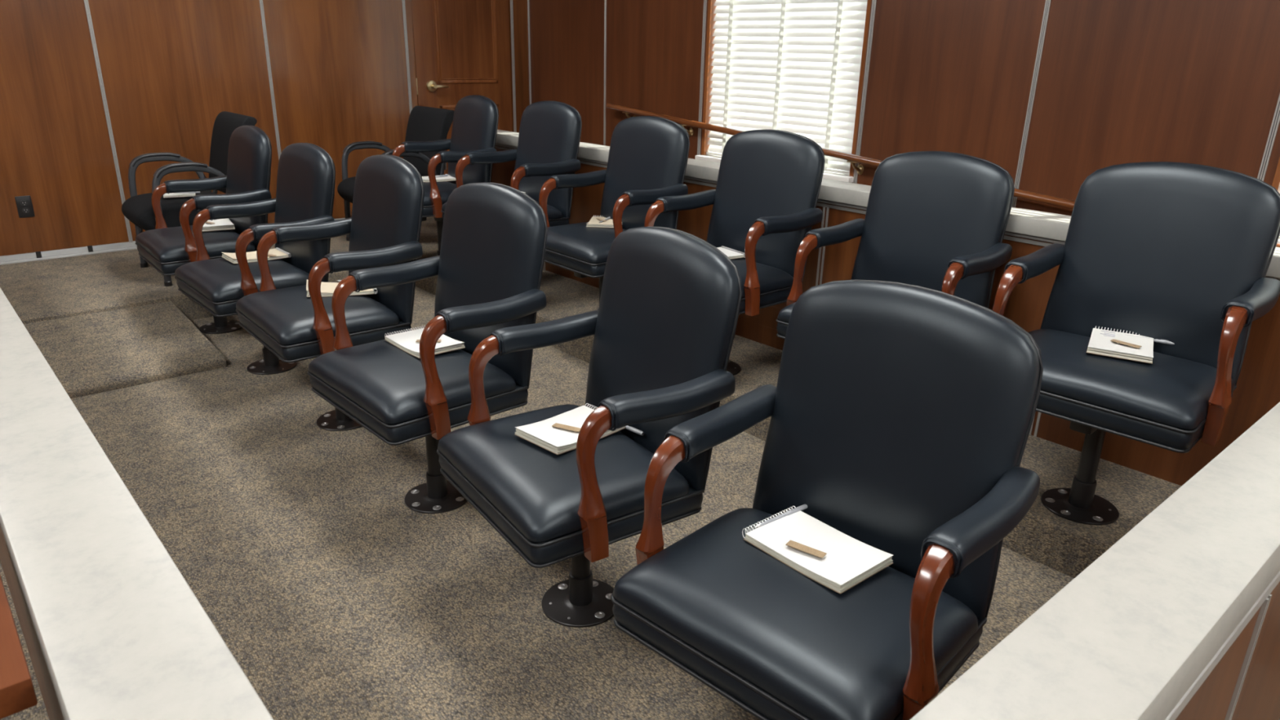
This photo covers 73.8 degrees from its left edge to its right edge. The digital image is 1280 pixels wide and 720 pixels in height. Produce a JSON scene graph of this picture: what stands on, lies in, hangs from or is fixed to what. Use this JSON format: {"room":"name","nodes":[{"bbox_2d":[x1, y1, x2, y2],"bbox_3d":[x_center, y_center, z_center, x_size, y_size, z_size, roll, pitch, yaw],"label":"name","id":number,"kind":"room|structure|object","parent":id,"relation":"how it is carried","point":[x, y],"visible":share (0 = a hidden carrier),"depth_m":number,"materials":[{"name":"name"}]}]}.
{"room":"courtroom","nodes":[
{"label":"courtroom","id":0,"kind":"room"},
{"bbox_2d":[23,301,226,398],"bbox_3d":[-2.361,-0.023,3.691,0.830,0.162,0.818,-16,26,-39],"label":"step","id":1,"kind":"structure","parent":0,"point":[91,353],"depth_m":3.67,"materials":[{"name":"carpet"}]},
{"bbox_2d":[0,0,529,256],"bbox_3d":[-3.961,-1.546,3.989,8.476,2.850,0.120,-16,26,-39],"label":"wall","id":2,"kind":"structure","parent":0,"point":[169,68],"depth_m":5.01,"materials":[{"name":"brown wood"}]},
{"bbox_2d":[14,195,35,217],"bbox_3d":[-3.392,-0.845,4.703,0.072,0.116,0.009,-16,26,-39],"label":"wall outlet","id":3,"kind":"object","parent":2,"relation":"attached to","point":[24,203],"visible":1,"depth_m":4.70,"materials":[{"name":"black plastic"}]},
{"bbox_2d":[84,0,133,242],"bbox_3d":[-3.013,-1.913,4.652,0.019,2.577,0.010,-16,26,-39],"label":"trim","id":4,"kind":"structure","parent":2,"relation":"attached to","point":[86,2],"depth_m":4.83,"materials":[{"name":"silver metal"}]},
{"bbox_2d":[0,217,345,265],"bbox_3d":[-4.359,-0.315,4.003,7.372,0.047,0.042,-16,26,-39],"label":"baseboard","id":5,"kind":"structure","parent":2,"relation":"attached to","point":[89,250],"depth_m":4.89,"materials":[{"name":"silver metal"}]},
{"bbox_2d":[259,0,280,159],"bbox_3d":[-2.314,-2.110,5.233,0.019,2.577,0.010,-16,26,-39],"label":"trim","id":6,"kind":"structure","parent":2,"relation":"attached to","point":[261,5],"depth_m":5.35,"materials":[{"name":"silver metal"}]},
{"bbox_2d":[401,0,412,113],"bbox_3d":[-1.606,-2.310,5.823,0.019,2.577,0.010,-16,26,-39],"label":"trim","id":7,"kind":"structure","parent":2,"relation":"attached to","point":[402,1],"depth_m":5.89,"materials":[{"name":"silver metal"}]},
{"bbox_2d":[410,0,512,182],"bbox_3d":[-1.284,-2.121,6.228,0.796,2.037,0.160,-16,26,-39],"label":"door","id":8,"kind":"structure","parent":2,"relation":"in","point":[462,47],"depth_m":6.17,"materials":[{"name":"brown wood"}]},
{"bbox_2d":[510,0,516,132],"bbox_3d":[-0.955,-2.475,6.372,0.020,2.617,0.010,-16,26,-39],"label":"trim","id":9,"kind":"structure","parent":2,"relation":"attached to","point":[511,1],"depth_m":6.46,"materials":[{"name":"silver metal"}]},
{"bbox_2d":[527,0,531,104],"bbox_3d":[-0.842,-2.458,6.478,0.012,2.717,0.012,-16,26,-39],"label":"trim","id":10,"kind":"structure","parent":2,"relation":"attached to","point":[528,2],"depth_m":6.51,"materials":[{"name":"silver metal"}]},
{"bbox_2d":[0,216,1182,577],"bbox_3d":[-0.614,1.116,0.758,8.336,0.253,10.268,-16,26,-39],"label":"floor","id":11,"kind":"structure","parent":0,"point":[45,290],"depth_m":3.83,"materials":[{"name":"carpet"}]},
{"bbox_2d":[121,111,257,286],"bbox_3d":[-2.390,-0.880,4.551,0.631,0.819,0.530,-16,26,-39],"label":"armchair","id":12,"kind":"object","parent":11,"relation":"on","point":[138,209],"visible":0.6,"depth_m":4.45,"materials":[{"name":"grey"}]},
{"bbox_2d":[163,192,195,198],"bbox_3d":[-2.429,-0.883,4.498,0.150,0.019,0.237,-9,22,-26],"label":"spiral notepad","id":13,"kind":"object","parent":12,"relation":"on","point":[185,194],"visible":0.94,"depth_m":4.41,"materials":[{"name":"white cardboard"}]},
{"bbox_2d":[173,191,200,193],"bbox_3d":[-2.367,-0.874,4.444,0.142,0.011,0.010,-2,20,-9],"label":"pen","id":14,"kind":"object","parent":13,"relation":"on","point":[200,191],"visible":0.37,"depth_m":4.45,"materials":[{"name":"grey plastic"}]},
{"bbox_2d":[337,106,454,240],"bbox_3d":[-1.509,-1.131,5.290,0.631,0.819,0.530,-16,26,-39],"label":"armchair","id":15,"kind":"object","parent":11,"relation":"on","point":[424,123],"visible":0.44,"depth_m":5.28,"materials":[{"name":"grey plastic"}]},
{"bbox_2d":[392,94,498,255],"bbox_3d":[-1.110,-0.982,4.738,0.548,0.930,0.594,-13,24,-33],"label":"chair","id":16,"kind":"object","parent":11,"relation":"on","point":[476,117],"visible":0.56,"depth_m":4.64,"materials":[{"name":"black leather"}]},
{"bbox_2d":[422,173,455,182],"bbox_3d":[-1.174,-1.037,4.871,0.237,0.024,0.150,-15,25,-37],"label":"spiral notepad","id":17,"kind":"object","parent":16,"relation":"on","point":[425,179],"visible":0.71,"depth_m":4.85,"materials":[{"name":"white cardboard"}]},
{"bbox_2d":[435,174,448,177],"bbox_3d":[-1.159,-1.050,4.885,0.010,0.011,0.142,16,25,35],"label":"pen","id":18,"kind":"object","parent":17,"relation":"on","point":[442,175],"visible":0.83,"depth_m":4.91,"materials":[{"name":"grey plastic"}]},
{"bbox_2d":[423,181,456,206],"bbox_3d":[-1.168,-0.934,4.712,0.404,0.072,0.522,-13,24,-33],"label":"seat cushion","id":19,"kind":"object","parent":16,"relation":"on","point":[445,188],"depth_m":4.54,"materials":[{"name":"black leather"}]},
{"bbox_2d":[440,100,582,226],"bbox_3d":[-0.637,-0.807,4.281,0.548,0.936,0.594,-15,26,-38],"label":"chair","id":20,"kind":"object","parent":11,"relation":"on","point":[550,131],"visible":0.45,"depth_m":4.23,"materials":[{"name":"black leather"}]},
{"bbox_2d":[441,201,562,219],"bbox_3d":[-0.692,-0.761,4.250,0.404,0.072,0.522,-15,26,-38],"label":"seat cushion","id":21,"kind":"object","parent":20,"relation":"on","point":[554,209],"depth_m":4.19,"materials":[{"name":"black leather"}]},
{"bbox_2d":[538,115,689,310],"bbox_3d":[-0.146,-0.581,3.722,0.548,0.916,0.594,-15,26,-38],"label":"chair","id":22,"kind":"object","parent":11,"relation":"on","point":[648,155],"visible":0.58,"depth_m":3.65,"materials":[{"name":"black leather"}]},
{"bbox_2d":[546,222,626,263],"bbox_3d":[-0.201,-0.525,3.695,0.404,0.072,0.522,-15,26,-38],"label":"seat cushion","id":23,"kind":"object","parent":22,"relation":"on","point":[575,243],"depth_m":3.55,"materials":[{"name":"black leather"}]},
{"bbox_2d":[586,215,613,227],"bbox_3d":[-0.154,-0.624,3.851,0.150,0.022,0.237,2,20,3],"label":"spiral notepad","id":24,"kind":"object","parent":22,"relation":"on","point":[593,222],"visible":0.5,"depth_m":3.79,"materials":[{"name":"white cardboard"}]},
{"bbox_2d":[599,216,610,222],"bbox_3d":[-0.160,-0.633,3.853,0.010,0.011,0.142,8,21,18],"label":"pen","id":25,"kind":"object","parent":24,"relation":"on","point":[609,217],"visible":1,"depth_m":3.86,"materials":[{"name":"grey plastic"}]},
{"bbox_2d":[644,128,825,375],"bbox_3d":[0.320,-0.398,3.255,0.548,0.912,0.594,-16,26,-38],"label":"chair","id":26,"kind":"object","parent":11,"relation":"on","point":[764,199],"visible":0.61,"depth_m":3.21,"materials":[{"name":"black leather"}]},
{"bbox_2d":[716,245,745,259],"bbox_3d":[0.271,-0.406,3.276,0.237,0.022,0.150,-12,24,-31],"label":"spiral notepad","id":27,"kind":"object","parent":26,"relation":"on","point":[731,255],"visible":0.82,"depth_m":3.29,"materials":[{"name":"white paper"}]},
{"bbox_2d":[730,257,793,298],"bbox_3d":[0.266,-0.340,3.227,0.404,0.072,0.522,-16,26,-38],"label":"seat cushion","id":28,"kind":"object","parent":26,"relation":"on","point":[775,275],"depth_m":3.13,"materials":[{"name":"black leather"}]},
{"bbox_2d":[776,151,1014,338],"bbox_3d":[0.823,-0.211,2.803,0.548,0.894,0.594,-17,27,-41],"label":"chair","id":29,"kind":"object","parent":11,"relation":"on","point":[937,220],"visible":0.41,"depth_m":2.81,"materials":[{"name":"black leather"}]},
{"bbox_2d":[777,302,795,323],"bbox_3d":[0.772,-0.144,2.775,0.404,0.072,0.522,-17,27,-41],"label":"seat cushion","id":30,"kind":"object","parent":29,"relation":"on","point":[784,316],"depth_m":2.80,"materials":[{"name":"black leather"}]},
{"bbox_2d":[992,161,1279,524],"bbox_3d":[1.261,-0.027,2.262,0.548,0.938,0.594,-18,27,-42],"label":"chair","id":31,"kind":"object","parent":11,"relation":"on","point":[1180,254],"visible":0.89,"depth_m":2.23,"materials":[{"name":"black leather"}]},
{"bbox_2d":[1086,325,1153,364],"bbox_3d":[1.280,-0.043,2.269,0.150,0.024,0.237,12,23,28],"label":"spiral notepad","id":32,"kind":"object","parent":31,"relation":"on","point":[1100,343],"visible":1,"depth_m":2.24,"materials":[{"name":"white paper"}]},
{"bbox_2d":[1110,338,1142,347],"bbox_3d":[1.277,-0.041,2.243,0.019,0.006,0.072,-14,25,-36],"label":"pencil","id":33,"kind":"object","parent":32,"relation":"on","point":[1119,342],"visible":1,"depth_m":2.24,"materials":[{"name":"beige wood"}]},
{"bbox_2d":[1128,334,1174,344],"bbox_3d":[1.379,-0.056,2.311,0.142,0.011,0.010,12,23,28],"label":"pen","id":34,"kind":"object","parent":32,"relation":"on","point":[1162,341],"visible":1,"depth_m":2.29,"materials":[{"name":"grey plastic"}]},
{"bbox_2d":[1028,328,1234,430],"bbox_3d":[1.211,0.020,2.227,0.404,0.072,0.522,-18,27,-42],"label":"seat cushion","id":35,"kind":"object","parent":31,"relation":"on","point":[1178,391],"depth_m":2.09,"materials":[{"name":"black leather"}]},
{"bbox_2d":[0,286,1279,719],"bbox_3d":[-0.859,1.528,-0.189,6.610,0.120,9.040,-16,26,-39],"label":"floor","id":36,"kind":"structure","parent":0,"point":[300,542],"depth_m":2.30,"materials":[{"name":"carpet"}]},
{"bbox_2d":[0,574,37,719],"bbox_3d":[-1.262,0.716,0.814,1.200,0.700,0.520,-16,26,-39],"label":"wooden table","id":37,"kind":"object","parent":36,"relation":"on","point":[17,691],"visible":1,"depth_m":0.90,"materials":[{"name":"brown wood"}]},
{"bbox_2d":[0,288,273,719],"bbox_3d":[-1.702,0.165,2.262,0.148,0.720,4.697,-16,26,-39],"label":"wall","id":38,"kind":"structure","parent":36,"relation":"on","point":[112,628],"depth_m":1.03,"materials":[{"name":"white stone"}]},
{"bbox_2d":[135,125,271,333],"bbox_3d":[-2.027,-0.604,4.014,0.548,0.946,0.594,-15,26,-37],"label":"chair","id":39,"kind":"object","parent":36,"relation":"on","point":[247,179],"visible":0.8,"depth_m":3.90,"materials":[{"name":"black leather"}]},
{"bbox_2d":[135,225,256,262],"bbox_3d":[-2.082,-0.563,3.981,0.404,0.072,0.522,-15,26,-37],"label":"seat cushion","id":40,"kind":"object","parent":39,"relation":"on","point":[162,244],"depth_m":3.85,"materials":[{"name":"black leather"}]},
{"bbox_2d":[202,217,235,231],"bbox_3d":[-2.035,-0.648,4.081,0.150,0.030,0.237,-11,23,-29],"label":"spiral notepad","id":41,"kind":"object","parent":39,"relation":"on","point":[220,224],"visible":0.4,"depth_m":4.02,"materials":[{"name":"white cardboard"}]},
{"bbox_2d":[174,142,335,374],"bbox_3d":[-1.573,-0.409,3.536,0.548,0.927,0.594,-16,26,-39],"label":"chair","id":42,"kind":"object","parent":36,"relation":"on","point":[306,179],"visible":0.84,"depth_m":3.46,"materials":[{"name":"black leather"}]},
{"bbox_2d":[174,257,309,302],"bbox_3d":[-1.626,-0.358,3.505,0.404,0.072,0.522,-16,26,-39],"label":"seat cushion","id":43,"kind":"object","parent":42,"relation":"on","point":[218,280],"depth_m":3.39,"materials":[{"name":"black leather"}]},
{"bbox_2d":[221,247,291,263],"bbox_3d":[-1.619,-0.444,3.601,0.237,0.029,0.150,-16,26,-39],"label":"spiral notepad","id":44,"kind":"object","parent":42,"relation":"on","point":[251,256],"visible":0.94,"depth_m":3.58,"materials":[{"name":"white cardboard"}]},
{"bbox_2d":[235,155,424,431],"bbox_3d":[-1.084,-0.225,3.027,0.548,0.952,0.594,-15,25,-37],"label":"chair","id":45,"kind":"object","parent":36,"relation":"on","point":[384,227],"visible":0.87,"depth_m":2.91,"materials":[{"name":"black leather"}]},
{"bbox_2d":[235,281,399,346],"bbox_3d":[-1.139,-0.186,2.993,0.404,0.072,0.522,-15,25,-37],"label":"seat cushion","id":46,"kind":"object","parent":45,"relation":"on","point":[286,317],"depth_m":2.88,"materials":[{"name":"black leather"}]},
{"bbox_2d":[306,280,377,297],"bbox_3d":[-1.071,-0.263,3.063,0.237,0.033,0.150,-6,21,-19],"label":"spiral notepad","id":47,"kind":"object","parent":45,"relation":"on","point":[327,289],"visible":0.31,"depth_m":3.03,"materials":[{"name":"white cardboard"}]},
{"bbox_2d":[307,182,547,513],"bbox_3d":[-0.613,-0.018,2.501,0.548,0.944,0.594,-17,27,-40],"label":"chair","id":48,"kind":"object","parent":36,"relation":"on","point":[488,268],"visible":0.95,"depth_m":2.41,"materials":[{"name":"black leather"}]},
{"bbox_2d":[307,339,516,425],"bbox_3d":[-0.666,0.026,2.466,0.404,0.072,0.522,-17,27,-40],"label":"seat cushion","id":49,"kind":"object","parent":48,"relation":"on","point":[383,382],"depth_m":2.36,"materials":[{"name":"black leather"}]},
{"bbox_2d":[384,325,465,358],"bbox_3d":[-0.651,-0.057,2.562,0.150,0.025,0.237,-15,26,-38],"label":"spiral notepad","id":50,"kind":"object","parent":48,"relation":"on","point":[405,341],"visible":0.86,"depth_m":2.54,"materials":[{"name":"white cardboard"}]},
{"bbox_2d":[436,226,742,627],"bbox_3d":[-0.132,0.179,2.015,0.548,0.929,0.594,-12,24,-32],"label":"chair","id":51,"kind":"object","parent":36,"relation":"on","point":[663,326],"visible":0.88,"depth_m":1.91,"materials":[{"name":"black leather"}]},
{"bbox_2d":[437,404,689,542],"bbox_3d":[-0.191,0.227,1.990,0.404,0.072,0.522,-12,24,-32],"label":"seat cushion","id":52,"kind":"object","parent":51,"relation":"on","point":[535,491],"depth_m":1.87,"materials":[{"name":"black leather"}]},
{"bbox_2d":[515,403,628,454],"bbox_3d":[-0.159,0.160,2.034,0.150,0.027,0.237,19,26,39],"label":"spiral notepad","id":53,"kind":"object","parent":51,"relation":"on","point":[557,441],"visible":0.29,"depth_m":1.99,"materials":[{"name":"white paper"}]},
{"bbox_2d":[551,422,580,431],"bbox_3d":[-0.172,0.161,2.010,0.072,0.006,0.019,10,22,23],"label":"pencil","id":54,"kind":"object","parent":53,"relation":"on","point":[556,424],"visible":0.94,"depth_m":2.01,"materials":[{"name":"beige wood"}]},
{"bbox_2d":[625,425,644,435],"bbox_3d":[-0.045,0.158,2.074,0.142,0.011,0.010,19,26,39],"label":"pen","id":55,"kind":"object","parent":53,"relation":"on","point":[628,428],"visible":0.6,"depth_m":2.04,"materials":[{"name":"grey plastic"}]},
{"bbox_2d":[610,279,1043,719],"bbox_3d":[0.318,0.363,1.536,0.594,0.931,0.548,19,27,40],"label":"chair","id":56,"kind":"object","parent":36,"relation":"on","point":[902,415],"visible":0.87,"depth_m":1.48,"materials":[{"name":"black leather"}]},
{"bbox_2d":[613,507,977,719],"bbox_3d":[0.269,0.414,1.501,0.522,0.072,0.404,19,27,40],"label":"seat cushion","id":57,"kind":"object","parent":56,"relation":"on","point":[810,650],"depth_m":1.41,"materials":[{"name":"black leather"}]},
{"bbox_2d":[742,506,893,594],"bbox_3d":[0.321,0.342,1.567,0.150,0.025,0.237,-15,25,-37],"label":"spiral notepad","id":58,"kind":"object","parent":56,"relation":"on","point":[848,561],"visible":0.92,"depth_m":1.54,"materials":[{"name":"white paper"}]},
{"bbox_2d":[754,504,808,528],"bbox_3d":[0.273,0.304,1.655,0.142,0.011,0.010,-13,25,-34],"label":"pen","id":59,"kind":"object","parent":58,"relation":"on","point":[802,507],"visible":1,"depth_m":1.66,"materials":[{"name":"grey plastic"}]},
{"bbox_2d":[785,540,826,558],"bbox_3d":[0.299,0.343,1.538,0.072,0.006,0.019,15,24,33],"label":"pencil","id":60,"kind":"object","parent":58,"relation":"on","point":[814,552],"visible":1,"depth_m":1.53,"materials":[{"name":"beige wood"}]},
{"bbox_2d":[910,401,1279,719],"bbox_3d":[0.657,0.608,1.196,2.172,0.720,0.150,-16,26,-39],"label":"wall","id":61,"kind":"structure","parent":36,"relation":"on","point":[1179,619],"depth_m":1.04,"materials":[{"name":"white stone"}]},
{"bbox_2d":[528,0,1279,215],"bbox_3d":[2.552,-0.802,3.082,0.140,3.350,10.388,-16,26,-39],"label":"wall","id":62,"kind":"structure","parent":0,"point":[1120,82],"depth_m":3.85,"materials":[{"name":"red wood"}]},
{"bbox_2d":[603,0,606,145],"bbox_3d":[-0.240,-2.056,5.900,0.010,3.050,0.016,-16,26,-39],"label":"trim","id":63,"kind":"structure","parent":62,"relation":"attached to","point":[605,1],"depth_m":5.90,"materials":[{"name":"silver metal"}]},
{"bbox_2d":[697,0,706,155],"bbox_3d":[0.384,-1.799,5.236,0.010,3.050,0.022,-16,26,-39],"label":"trim","id":64,"kind":"structure","parent":62,"relation":"attached to","point":[704,1],"depth_m":5.25,"materials":[{"name":"silver metal"}]},
{"bbox_2d":[853,0,876,183],"bbox_3d":[1.170,-1.476,4.401,0.010,3.050,0.022,-16,26,-39],"label":"trim","id":65,"kind":"structure","parent":62,"relation":"attached to","point":[873,2],"depth_m":4.42,"materials":[{"name":"silver metal"}]},
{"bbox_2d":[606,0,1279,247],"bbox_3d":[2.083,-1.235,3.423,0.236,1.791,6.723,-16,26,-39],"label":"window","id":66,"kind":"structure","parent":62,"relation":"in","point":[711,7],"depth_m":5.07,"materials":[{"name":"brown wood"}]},
{"bbox_2d":[706,0,867,174],"bbox_3d":[0.809,-1.871,4.758,0.060,1.524,1.109,-16,26,-39],"label":"window blind","id":67,"kind":"object","parent":66,"relation":"attached to","point":[793,66],"visible":0.83,"depth_m":4.79,"materials":[{"name":"white plastic"}]},
{"bbox_2d":[1011,0,1051,207],"bbox_3d":[1.751,-1.237,3.784,0.010,3.050,0.022,-16,26,-39],"label":"trim","id":68,"kind":"structure","parent":62,"relation":"attached to","point":[1047,4],"depth_m":3.80,"materials":[{"name":"silver metal"}]},
{"bbox_2d":[1257,93,1279,181],"bbox_3d":[2.365,-0.984,3.132,0.010,3.050,0.022,-16,26,-39],"label":"trim","id":69,"kind":"structure","parent":62,"relation":"attached to","point":[1273,129],"depth_m":3.19,"materials":[{"name":"silver metal"}]},
{"bbox_2d":[1271,156,1279,244],"bbox_3d":[2.882,-1.008,2.581,0.185,1.605,1.386,-16,26,-39],"label":"window","id":70,"kind":"structure","parent":62,"relation":"in","point":[1276,183],"depth_m":3.20,"materials":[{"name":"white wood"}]},
{"bbox_3d":[2.460,0.753,2.636,1.216,0.733,9.040,-16,26,-39],"label":"floor","id":71,"kind":"structure","parent":0,"visible":0},
{"bbox_2d":[491,129,1279,485],"bbox_3d":[0.977,-0.099,3.244,0.152,1.046,6.312,-16,26,-39],"label":"wall","id":72,"kind":"structure","parent":71,"relation":"on","point":[1257,391],"depth_m":2.79,"materials":[{"name":"brown wood"}]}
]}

